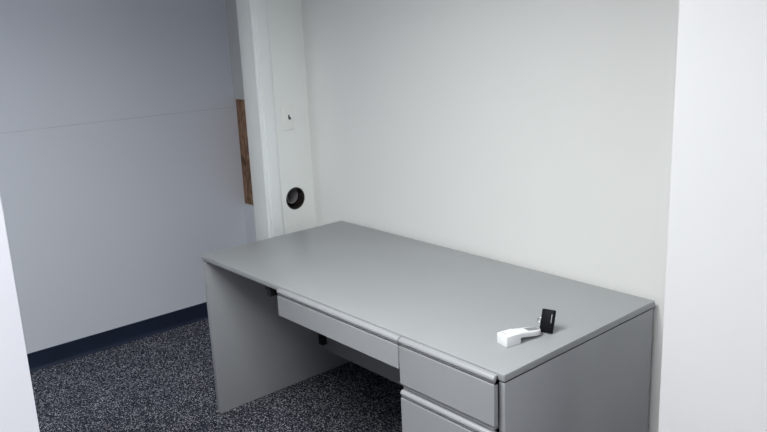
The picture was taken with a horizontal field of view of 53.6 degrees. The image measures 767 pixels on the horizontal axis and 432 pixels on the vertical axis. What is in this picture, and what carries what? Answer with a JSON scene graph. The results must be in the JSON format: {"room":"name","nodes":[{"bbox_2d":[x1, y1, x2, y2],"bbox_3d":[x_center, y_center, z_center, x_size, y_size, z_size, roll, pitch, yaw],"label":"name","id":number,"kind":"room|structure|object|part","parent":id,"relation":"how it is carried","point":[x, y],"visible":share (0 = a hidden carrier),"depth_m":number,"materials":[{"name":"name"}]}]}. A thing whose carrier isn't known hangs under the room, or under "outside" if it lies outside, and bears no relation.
{"room":"office","nodes":[
{"label":"office","id":0,"kind":"room"},
{"bbox_2d":[0,197,39,431],"bbox_3d":[-1.340,0.390,0.226,2.322,2.550,0.120,-14,18,-39],"label":"wall","id":1,"kind":"structure","parent":0,"point":[18,413],"depth_m":0.90,"materials":[{"name":"white paint"}]},
{"bbox_2d":[0,0,246,353],"bbox_3d":[-2.566,-0.274,3.126,4.600,2.550,0.100,-14,18,-39],"label":"wall","id":2,"kind":"structure","parent":0,"point":[121,167],"depth_m":4.06,"materials":[{"name":"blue paint"}]},
{"bbox_2d":[27,302,207,372],"bbox_3d":[-2.476,0.923,3.377,4.400,0.099,0.016,-14,18,-39],"label":"baseboard","id":3,"kind":"structure","parent":2,"relation":"attached to","point":[58,354],"depth_m":4.21,"materials":[{"name":"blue rubber"}]},
{"bbox_2d":[30,319,403,431],"bbox_3d":[-0.631,1.429,1.339,4.600,0.060,5.805,-14,18,-39],"label":"floor","id":4,"kind":"structure","parent":0,"point":[164,381],"depth_m":3.57,"materials":[{"name":"carpet"}]},
{"bbox_2d":[201,221,654,431],"bbox_3d":[0.063,0.584,2.963,0.792,0.740,1.676,-14,18,-39],"label":"office desk","id":5,"kind":"object","parent":4,"relation":"on","point":[286,310],"visible":0.99,"depth_m":2.55,"materials":[{"name":"grey metal"}]},
{"bbox_3d":[-0.272,0.241,3.070,0.461,0.052,0.040,-14,18,-39],"label":"slide rail","id":6,"kind":"part","parent":5,"relation":"part of","materials":[{"name":"metal"}]},
{"bbox_3d":[-0.471,0.469,3.580,0.757,0.714,0.026,-14,18,-39],"label":"panel","id":7,"kind":"part","parent":5,"relation":"part of","materials":[{"name":"grey paint"}]},
{"bbox_3d":[-0.167,0.366,2.559,0.018,0.103,0.658,-14,18,-39],"label":"drawer","id":8,"kind":"part","parent":5,"relation":"part of","materials":[{"name":"grey paint"}]},
{"bbox_3d":[0.108,0.462,3.237,0.022,0.593,1.240,-14,18,-39],"label":"modesty panel","id":9,"kind":"part","parent":5,"relation":"part of","materials":[{"name":"grey paint"}]},
{"bbox_3d":[0.193,0.812,2.264,0.018,0.513,0.376,-14,18,-39],"label":"drawer","id":10,"kind":"part","parent":5,"relation":"part of","materials":[{"name":"grey paint"}]},
{"bbox_3d":[0.178,0.469,2.180,0.018,0.150,0.376,-14,18,-39],"label":"drawer","id":11,"kind":"part","parent":5,"relation":"part of","materials":[{"name":"grey paint"}]},
{"bbox_2d":[497,327,540,347],"bbox_3d":[0.405,0.349,2.241,0.144,0.034,0.046,-10,16,-29],"label":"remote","id":12,"kind":"object","parent":5,"relation":"on","point":[510,337],"visible":1,"depth_m":2.21,"materials":[{"name":"white plastic"}]},
{"bbox_2d":[537,308,555,333],"bbox_3d":[0.489,0.315,2.290,0.053,0.067,0.038,6,16,31],"label":"key fob","id":13,"kind":"object","parent":5,"relation":"on","point":[547,321],"visible":0.96,"depth_m":2.28,"materials":[{"name":"black plastic"}]},
{"bbox_3d":[0.491,0.315,2.281,0.033,0.053,0.025,6,16,31],"label":"plate","id":14,"kind":"part","parent":13,"relation":"part of","materials":[{"name":"black plastic"}]},
{"bbox_3d":[0.616,0.722,2.364,0.757,0.714,0.021,-14,18,-39],"label":"panel","id":15,"kind":"part","parent":5,"relation":"part of","materials":[{"name":"grey paint"}]},
{"bbox_2d":[243,203,256,243],"bbox_3d":[-0.559,0.285,4.468,0.100,0.650,0.739,-14,18,-39],"label":"wall","id":16,"kind":"structure","parent":0,"point":[248,208],"depth_m":4.62,"materials":[{"name":"grey paint"}]},
{"bbox_2d":[225,0,243,99],"bbox_3d":[-0.614,-0.951,4.162,0.100,1.900,0.739,-14,18,-39],"label":"trim","id":17,"kind":"structure","parent":16,"relation":"attached to","point":[231,9],"depth_m":4.37,"materials":[{"name":"grey paint"}]},
{"bbox_2d":[236,99,252,204],"bbox_3d":[-0.696,-0.350,4.386,0.012,0.631,0.483,-14,18,-39],"label":"plywood board","id":18,"kind":"object","parent":16,"relation":"attached to","point":[240,103],"visible":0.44,"depth_m":4.52,"materials":[{"name":"brown wood"}]},
{"bbox_2d":[266,0,315,234],"bbox_3d":[-0.454,-0.536,3.811,0.462,2.550,0.117,-14,18,-39],"label":"wall partition","id":19,"kind":"structure","parent":0,"point":[285,20],"depth_m":3.74,"materials":[{"name":"white paint"}]},
{"bbox_2d":[236,0,268,240],"bbox_3d":[-0.630,-0.492,3.662,0.008,2.550,0.121,-14,18,-39],"label":"trim","id":20,"kind":"structure","parent":19,"relation":"attached to","point":[243,6],"depth_m":3.66,"materials":[{"name":"white paint"}]},
{"bbox_2d":[250,0,283,237],"bbox_3d":[-0.556,-0.489,3.639,0.088,2.550,0.016,-14,18,-39],"label":"trim","id":21,"kind":"structure","parent":19,"relation":"attached to","point":[258,8],"depth_m":3.63,"materials":[{"name":"paint"}]},
{"bbox_2d":[281,105,293,130],"bbox_3d":[-0.465,-0.481,3.721,0.066,0.121,0.017,-14,18,-39],"label":"wall plate","id":22,"kind":"object","parent":19,"relation":"attached to","point":[287,110],"visible":1,"depth_m":3.72,"materials":[{"name":"beige plastic"}]},
{"bbox_2d":[286,187,303,208],"bbox_3d":[-0.477,-0.097,3.872,0.113,0.113,0.097,-14,18,-39],"label":"pipe opening","id":23,"kind":"object","parent":19,"relation":"in","point":[294,199],"visible":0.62,"depth_m":3.89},
{"bbox_2d":[301,0,678,431],"bbox_3d":[1.289,-0.182,2.072,0.178,2.550,4.849,-14,18,-39],"label":"wall","id":24,"kind":"structure","parent":0,"point":[537,135],"depth_m":2.86,"materials":[{"name":"white paint"}]},
{"bbox_2d":[498,380,499,414],"bbox_3d":[0.417,0.422,2.384,0.601,0.110,0.316,-14,18,-39],"label":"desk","id":25,"kind":"object","parent":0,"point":[498,380],"depth_m":2.10,"materials":[{"name":"grey paint"}]},
{"bbox_2d":[658,0,766,431],"bbox_3d":[1.730,0.043,1.085,0.494,2.550,2.545,-14,18,-39],"label":"wall","id":26,"kind":"structure","parent":0,"point":[714,366],"depth_m":1.80,"materials":[{"name":"white paint"}]}
]}

